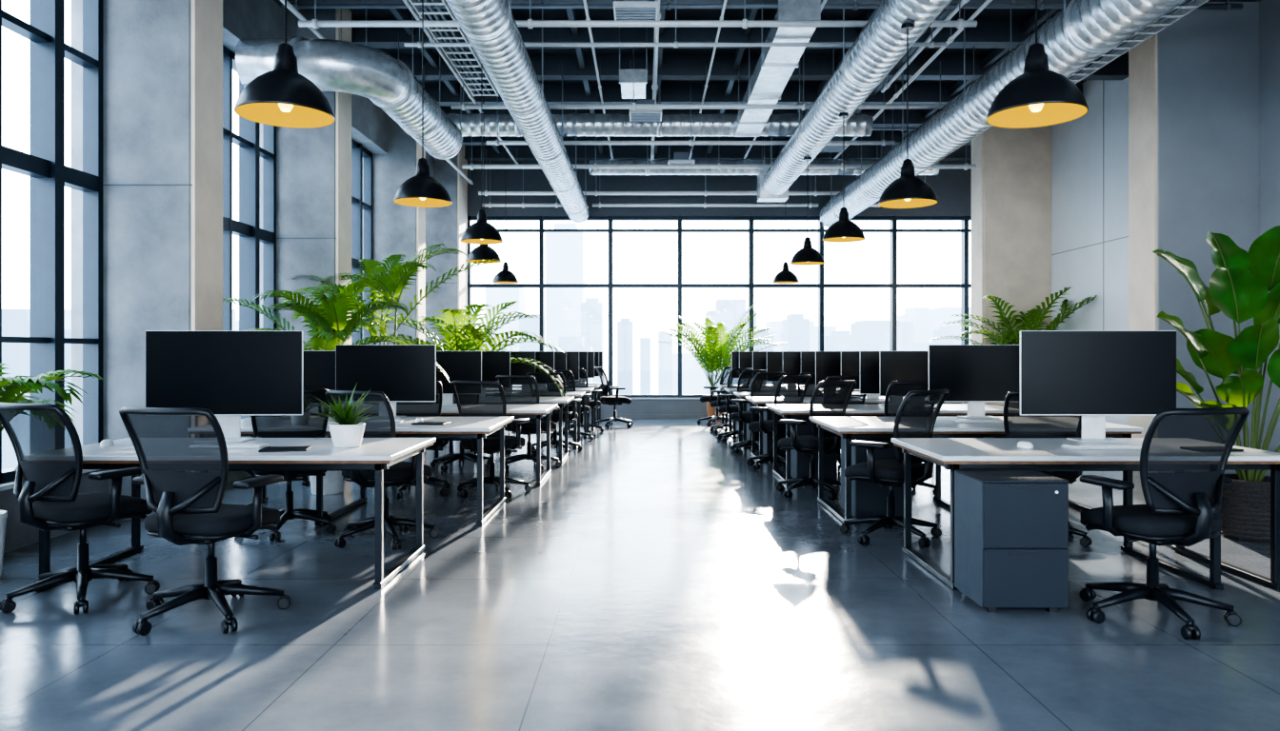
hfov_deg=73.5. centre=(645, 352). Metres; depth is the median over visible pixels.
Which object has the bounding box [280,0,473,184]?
ceiling pipe
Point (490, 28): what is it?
air duct
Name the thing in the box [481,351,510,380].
computer monitor
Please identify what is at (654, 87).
ceiling pipe
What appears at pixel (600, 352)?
computer monitor
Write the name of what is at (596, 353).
computer monitor
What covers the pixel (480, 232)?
pendant lamp
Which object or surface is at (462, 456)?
office chair
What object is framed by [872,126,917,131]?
ceiling pipe
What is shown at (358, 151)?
window
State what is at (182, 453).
office chair
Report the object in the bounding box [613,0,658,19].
air vent
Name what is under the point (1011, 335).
potted palm
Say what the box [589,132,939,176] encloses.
air duct
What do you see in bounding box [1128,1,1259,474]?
column
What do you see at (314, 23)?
ceiling pipe
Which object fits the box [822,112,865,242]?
pendant lamp
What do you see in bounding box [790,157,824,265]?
pendant lamp
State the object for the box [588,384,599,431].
desk
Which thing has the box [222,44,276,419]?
window
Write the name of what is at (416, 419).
computer mouse
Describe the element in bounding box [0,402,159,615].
office chair
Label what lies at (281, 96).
pendant lamp
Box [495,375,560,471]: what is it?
office chair
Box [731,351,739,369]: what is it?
computer monitor
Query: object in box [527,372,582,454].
office chair
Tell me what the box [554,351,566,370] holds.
computer monitor
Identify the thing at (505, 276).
pendant lamp
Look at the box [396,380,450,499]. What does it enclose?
office chair
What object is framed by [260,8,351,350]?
column
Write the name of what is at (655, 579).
floor
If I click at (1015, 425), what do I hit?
office chair
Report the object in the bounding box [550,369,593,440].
office chair
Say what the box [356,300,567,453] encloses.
potted palm
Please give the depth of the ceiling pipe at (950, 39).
10.49 m
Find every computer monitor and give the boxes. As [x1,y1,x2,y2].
[145,330,303,442]
[303,350,335,390]
[335,344,436,419]
[436,351,481,405]
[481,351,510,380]
[510,351,535,375]
[535,351,554,372]
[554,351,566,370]
[566,351,579,380]
[579,351,587,375]
[587,351,594,378]
[588,351,602,382]
[594,351,599,377]
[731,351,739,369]
[739,351,752,368]
[752,351,766,370]
[766,351,782,372]
[782,351,800,376]
[800,351,815,372]
[815,351,840,387]
[840,351,884,399]
[860,351,884,405]
[880,351,928,396]
[928,344,1019,419]
[1020,330,1176,442]
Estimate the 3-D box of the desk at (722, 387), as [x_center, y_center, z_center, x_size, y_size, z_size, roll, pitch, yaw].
[2.505,0.944,14.675,2.490,0.745,0.750,0,0,0]
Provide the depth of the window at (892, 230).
17.04 m
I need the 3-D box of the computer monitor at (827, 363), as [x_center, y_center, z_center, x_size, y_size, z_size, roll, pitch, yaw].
[2.536,0.279,10.805,0.800,0.585,0.210,0,0,-1]
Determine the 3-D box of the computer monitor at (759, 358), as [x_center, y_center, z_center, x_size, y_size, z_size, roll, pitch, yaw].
[2.092,0.279,13.605,0.800,0.585,0.210,0,0,-2]
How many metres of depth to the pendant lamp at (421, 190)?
6.67 m
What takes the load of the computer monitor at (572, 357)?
on the desk at (588, 390)
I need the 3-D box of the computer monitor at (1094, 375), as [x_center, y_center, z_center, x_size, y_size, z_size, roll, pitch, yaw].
[2.900,0.216,5.505,0.990,0.710,0.210,0,0,1]
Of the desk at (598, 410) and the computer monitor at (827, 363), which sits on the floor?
the desk at (598, 410)
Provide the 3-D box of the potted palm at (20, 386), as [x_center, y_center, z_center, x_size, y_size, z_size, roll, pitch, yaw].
[-3.667,0.687,4.896,0.906,1.258,1.315,0,0,0]
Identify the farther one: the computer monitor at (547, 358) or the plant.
the computer monitor at (547, 358)
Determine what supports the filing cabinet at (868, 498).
on the floor
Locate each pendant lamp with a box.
[234,0,335,128]
[393,0,452,207]
[460,208,502,244]
[466,244,500,263]
[492,261,519,283]
[772,261,799,283]
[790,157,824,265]
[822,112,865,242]
[878,22,938,208]
[985,0,1088,128]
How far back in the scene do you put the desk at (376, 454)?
4.83 m
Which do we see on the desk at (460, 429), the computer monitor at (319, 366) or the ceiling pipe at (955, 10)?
the computer monitor at (319, 366)
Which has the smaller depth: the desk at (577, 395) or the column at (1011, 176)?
the desk at (577, 395)
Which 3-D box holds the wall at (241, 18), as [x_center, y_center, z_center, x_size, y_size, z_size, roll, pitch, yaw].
[-4.260,-1.384,7.000,0.520,5.400,20.600,0,0,0]
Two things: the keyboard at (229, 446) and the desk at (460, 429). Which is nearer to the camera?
the keyboard at (229, 446)
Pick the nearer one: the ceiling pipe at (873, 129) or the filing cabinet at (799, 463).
the filing cabinet at (799, 463)
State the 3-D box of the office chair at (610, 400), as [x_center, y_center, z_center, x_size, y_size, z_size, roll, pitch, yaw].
[-0.557,0.786,15.217,0.717,1.061,0.695,0,0,-15]
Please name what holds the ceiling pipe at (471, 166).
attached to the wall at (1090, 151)
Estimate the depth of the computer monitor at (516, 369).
11.84 m
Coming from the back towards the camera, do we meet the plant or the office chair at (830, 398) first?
the office chair at (830, 398)
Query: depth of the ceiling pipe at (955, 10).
9.11 m
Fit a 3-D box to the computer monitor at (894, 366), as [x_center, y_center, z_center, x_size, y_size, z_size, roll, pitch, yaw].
[2.792,0.279,8.755,0.800,0.585,0.210,0,0,2]
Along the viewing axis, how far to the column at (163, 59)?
6.70 m
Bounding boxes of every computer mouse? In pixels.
[100,440,113,446]
[415,418,423,422]
[1017,440,1033,448]
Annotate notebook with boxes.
[258,445,312,452]
[411,421,450,425]
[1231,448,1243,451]
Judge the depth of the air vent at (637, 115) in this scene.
11.49 m
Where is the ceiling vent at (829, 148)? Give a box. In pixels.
[820,136,848,152]
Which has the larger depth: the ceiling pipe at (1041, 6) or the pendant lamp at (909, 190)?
the ceiling pipe at (1041, 6)
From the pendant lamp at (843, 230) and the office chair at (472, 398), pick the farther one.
the pendant lamp at (843, 230)
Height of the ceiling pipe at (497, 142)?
0.895 m
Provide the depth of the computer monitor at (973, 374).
7.41 m
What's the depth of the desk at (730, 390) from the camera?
13.35 m
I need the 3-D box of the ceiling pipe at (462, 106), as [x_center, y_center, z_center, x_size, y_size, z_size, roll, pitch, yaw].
[0.900,-3.437,10.584,6.600,0.895,0.086,0,0,0]
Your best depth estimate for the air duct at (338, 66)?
8.64 m
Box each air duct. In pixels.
[235,0,462,159]
[445,0,589,222]
[446,84,873,137]
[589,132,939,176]
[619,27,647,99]
[734,0,820,137]
[757,0,951,201]
[819,0,1185,227]
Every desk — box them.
[39,438,436,588]
[240,417,513,525]
[301,404,557,485]
[434,397,574,463]
[566,392,585,449]
[575,387,594,439]
[588,382,600,424]
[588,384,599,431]
[717,384,727,431]
[723,387,737,439]
[733,392,885,449]
[745,397,963,463]
[765,404,1003,485]
[809,417,1143,525]
[891,438,1279,589]
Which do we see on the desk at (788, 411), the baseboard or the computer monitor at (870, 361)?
the computer monitor at (870, 361)
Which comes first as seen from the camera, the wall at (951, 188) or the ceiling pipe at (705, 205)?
the ceiling pipe at (705, 205)
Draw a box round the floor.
[0,419,1279,730]
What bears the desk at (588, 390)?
on the floor
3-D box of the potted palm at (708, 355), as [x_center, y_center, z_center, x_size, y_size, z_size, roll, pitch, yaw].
[1.375,0.161,16.099,2.813,2.310,1.702,0,0,0]
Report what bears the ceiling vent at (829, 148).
attached to the ceiling beams
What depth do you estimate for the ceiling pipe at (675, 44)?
8.52 m
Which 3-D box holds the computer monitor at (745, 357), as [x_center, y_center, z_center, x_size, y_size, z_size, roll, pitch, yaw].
[1.984,0.279,14.555,0.800,0.585,0.210,0,0,0]
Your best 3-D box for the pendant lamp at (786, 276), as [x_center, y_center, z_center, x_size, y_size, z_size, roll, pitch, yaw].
[2.371,-2.631,14.516,0.450,2.907,0.450,0,0,0]
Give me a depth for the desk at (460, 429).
6.72 m
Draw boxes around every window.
[0,0,102,483]
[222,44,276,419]
[351,139,372,344]
[467,216,971,398]
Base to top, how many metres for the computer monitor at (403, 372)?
0.635 m
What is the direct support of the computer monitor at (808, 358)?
on the desk at (740, 395)
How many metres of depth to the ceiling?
10.43 m
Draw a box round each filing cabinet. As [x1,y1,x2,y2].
[735,397,742,430]
[746,401,759,446]
[762,410,785,462]
[790,419,837,480]
[840,438,912,518]
[954,469,1069,613]
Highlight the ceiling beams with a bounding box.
[273,0,1261,160]
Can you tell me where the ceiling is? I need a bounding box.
[348,8,1128,106]
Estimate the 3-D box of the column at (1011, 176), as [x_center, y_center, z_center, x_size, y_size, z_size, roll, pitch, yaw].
[6.065,-1.384,14.250,1.130,5.400,0.500,0,0,0]
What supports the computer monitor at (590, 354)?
on the desk at (593, 411)
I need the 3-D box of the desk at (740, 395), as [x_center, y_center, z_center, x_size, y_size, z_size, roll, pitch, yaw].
[2.505,0.944,11.975,2.490,0.745,0.750,0,0,0]
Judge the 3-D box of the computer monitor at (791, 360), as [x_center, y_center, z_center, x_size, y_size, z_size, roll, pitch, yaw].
[2.352,0.279,12.205,0.800,0.585,0.210,0,0,1]
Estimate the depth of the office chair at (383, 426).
5.78 m
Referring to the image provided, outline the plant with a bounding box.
[1152,225,1279,542]
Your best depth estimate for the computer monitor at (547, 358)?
12.18 m
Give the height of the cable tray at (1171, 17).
0.600 m
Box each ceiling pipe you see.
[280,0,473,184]
[280,0,1243,10]
[298,0,977,28]
[402,0,519,164]
[403,0,947,47]
[450,45,974,110]
[461,136,976,169]
[478,149,925,196]
[481,159,562,207]
[486,83,895,145]
[582,0,613,159]
[592,175,818,207]
[650,0,660,159]
[688,0,727,159]
[743,0,827,159]
[829,0,992,159]
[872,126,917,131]
[880,0,969,92]
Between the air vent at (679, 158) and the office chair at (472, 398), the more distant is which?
the air vent at (679, 158)
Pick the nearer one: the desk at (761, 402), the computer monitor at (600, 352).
the desk at (761, 402)
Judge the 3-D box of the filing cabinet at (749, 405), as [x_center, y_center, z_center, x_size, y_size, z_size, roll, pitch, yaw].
[1.620,1.012,11.898,0.400,0.608,0.504,0,0,0]
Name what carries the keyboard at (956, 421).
on the desk at (847, 428)
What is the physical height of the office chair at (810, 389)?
1.061 m
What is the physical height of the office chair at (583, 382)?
1.061 m
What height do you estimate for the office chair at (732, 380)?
1.061 m
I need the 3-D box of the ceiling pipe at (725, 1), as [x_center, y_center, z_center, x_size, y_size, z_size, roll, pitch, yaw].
[0.820,-3.732,9.250,0.046,0.304,14.500,0,0,0]
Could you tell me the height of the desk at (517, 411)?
0.745 m
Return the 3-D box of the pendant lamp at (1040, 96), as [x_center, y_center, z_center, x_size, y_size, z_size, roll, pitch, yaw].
[1.881,-2.611,4.128,0.450,2.946,0.450,0,0,0]
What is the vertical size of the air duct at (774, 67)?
0.800 m
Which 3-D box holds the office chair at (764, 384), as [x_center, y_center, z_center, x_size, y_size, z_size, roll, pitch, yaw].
[1.437,0.786,11.288,0.695,1.061,0.717,0,0,-35]
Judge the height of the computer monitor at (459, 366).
0.585 m
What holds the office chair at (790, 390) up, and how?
on the floor
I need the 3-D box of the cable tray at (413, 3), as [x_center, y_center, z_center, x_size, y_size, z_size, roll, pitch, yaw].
[-2.050,-3.584,8.500,0.320,0.600,5.000,0,0,0]
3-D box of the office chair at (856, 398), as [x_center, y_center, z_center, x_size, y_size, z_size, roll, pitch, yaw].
[2.183,0.786,9.794,0.695,1.061,0.717,0,0,-10]
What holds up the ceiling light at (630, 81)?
hanging from the ceiling beams
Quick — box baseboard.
[582,414,728,419]
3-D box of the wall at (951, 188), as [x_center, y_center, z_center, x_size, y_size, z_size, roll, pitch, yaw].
[1.215,-1.384,17.125,11.430,5.400,0.350,0,0,0]
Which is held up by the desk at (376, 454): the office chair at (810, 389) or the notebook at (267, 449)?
the notebook at (267, 449)
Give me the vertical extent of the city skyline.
100.822 m
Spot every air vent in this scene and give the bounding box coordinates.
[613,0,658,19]
[629,60,661,121]
[667,136,694,164]
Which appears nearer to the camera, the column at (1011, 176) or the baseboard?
the column at (1011, 176)
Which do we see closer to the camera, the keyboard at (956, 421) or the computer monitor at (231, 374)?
the computer monitor at (231, 374)
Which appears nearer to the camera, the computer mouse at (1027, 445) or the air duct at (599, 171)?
the computer mouse at (1027, 445)
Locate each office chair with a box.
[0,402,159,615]
[119,406,290,636]
[240,388,336,541]
[325,389,439,549]
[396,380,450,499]
[430,395,490,471]
[451,380,531,499]
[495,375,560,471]
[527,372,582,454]
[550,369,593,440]
[562,368,603,434]
[594,366,633,428]
[697,366,732,425]
[709,368,752,434]
[717,369,766,442]
[730,372,785,454]
[746,375,812,470]
[775,380,856,499]
[799,372,815,397]
[825,375,866,471]
[839,388,948,548]
[884,380,935,496]
[983,390,1092,547]
[1079,406,1249,639]
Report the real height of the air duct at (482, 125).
0.715 m
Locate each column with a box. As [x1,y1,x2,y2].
[70,0,222,520]
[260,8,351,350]
[362,115,425,344]
[425,145,467,350]
[971,124,1051,406]
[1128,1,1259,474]
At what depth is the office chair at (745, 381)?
12.49 m
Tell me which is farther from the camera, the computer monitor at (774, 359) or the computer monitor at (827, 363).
the computer monitor at (774, 359)
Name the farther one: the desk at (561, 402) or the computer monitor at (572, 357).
the computer monitor at (572, 357)
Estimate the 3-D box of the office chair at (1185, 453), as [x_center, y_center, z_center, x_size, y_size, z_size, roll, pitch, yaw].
[2.503,0.786,4.253,0.695,1.061,0.717,0,0,-14]
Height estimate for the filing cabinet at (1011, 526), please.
0.673 m
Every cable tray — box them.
[408,0,498,96]
[1067,0,1209,83]
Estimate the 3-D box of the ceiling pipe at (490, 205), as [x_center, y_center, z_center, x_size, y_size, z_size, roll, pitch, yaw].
[-2.400,-3.358,16.800,1.600,1.051,0.097,0,0,0]
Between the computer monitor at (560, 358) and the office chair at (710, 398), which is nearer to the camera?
the computer monitor at (560, 358)
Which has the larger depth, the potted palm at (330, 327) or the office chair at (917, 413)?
the potted palm at (330, 327)
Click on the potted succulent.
(346, 433)
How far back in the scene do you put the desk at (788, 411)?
8.48 m
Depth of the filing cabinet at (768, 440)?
10.18 m
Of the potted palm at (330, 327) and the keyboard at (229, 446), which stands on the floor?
the potted palm at (330, 327)
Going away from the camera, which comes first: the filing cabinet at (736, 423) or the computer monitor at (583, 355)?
the filing cabinet at (736, 423)
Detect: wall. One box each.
[0,0,434,553]
[467,160,971,414]
[1051,0,1279,453]
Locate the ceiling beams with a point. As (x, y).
(989, 33)
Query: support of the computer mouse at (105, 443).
on the desk at (376, 454)
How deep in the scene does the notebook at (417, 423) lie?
6.75 m
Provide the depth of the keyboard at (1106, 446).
5.05 m
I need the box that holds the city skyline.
[1,223,971,469]
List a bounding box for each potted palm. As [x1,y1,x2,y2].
[0,362,104,578]
[222,276,448,495]
[279,242,500,344]
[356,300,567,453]
[644,301,789,420]
[929,287,1097,344]
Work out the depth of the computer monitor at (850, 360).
10.34 m
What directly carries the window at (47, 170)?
in the wall at (241, 18)
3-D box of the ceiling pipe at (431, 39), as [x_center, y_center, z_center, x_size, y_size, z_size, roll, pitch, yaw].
[-2.450,-3.717,8.750,0.063,0.333,15.500,0,0,0]
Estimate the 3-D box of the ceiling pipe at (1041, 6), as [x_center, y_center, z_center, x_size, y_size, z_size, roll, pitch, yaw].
[1.250,-3.780,9.200,10.300,0.208,0.071,0,0,0]
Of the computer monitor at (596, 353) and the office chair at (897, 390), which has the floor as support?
the office chair at (897, 390)
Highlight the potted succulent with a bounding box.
[310,383,379,448]
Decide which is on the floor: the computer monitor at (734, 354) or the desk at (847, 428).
the desk at (847, 428)
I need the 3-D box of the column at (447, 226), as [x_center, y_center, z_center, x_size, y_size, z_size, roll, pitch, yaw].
[-4.015,-1.384,16.599,0.970,5.400,0.803,0,0,0]
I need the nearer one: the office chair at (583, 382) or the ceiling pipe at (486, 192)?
the office chair at (583, 382)
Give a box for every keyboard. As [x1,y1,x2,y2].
[226,443,270,448]
[953,420,1003,422]
[1060,443,1141,449]
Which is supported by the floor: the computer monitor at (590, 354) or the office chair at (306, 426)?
the office chair at (306, 426)
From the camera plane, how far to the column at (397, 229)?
13.30 m
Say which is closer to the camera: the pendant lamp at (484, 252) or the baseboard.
the pendant lamp at (484, 252)
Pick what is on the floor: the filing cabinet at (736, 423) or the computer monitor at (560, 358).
the filing cabinet at (736, 423)
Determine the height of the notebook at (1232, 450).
0.012 m
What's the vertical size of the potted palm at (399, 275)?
2.626 m
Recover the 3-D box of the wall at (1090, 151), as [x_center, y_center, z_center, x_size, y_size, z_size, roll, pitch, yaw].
[6.776,-1.384,7.000,0.308,5.400,20.600,0,0,0]

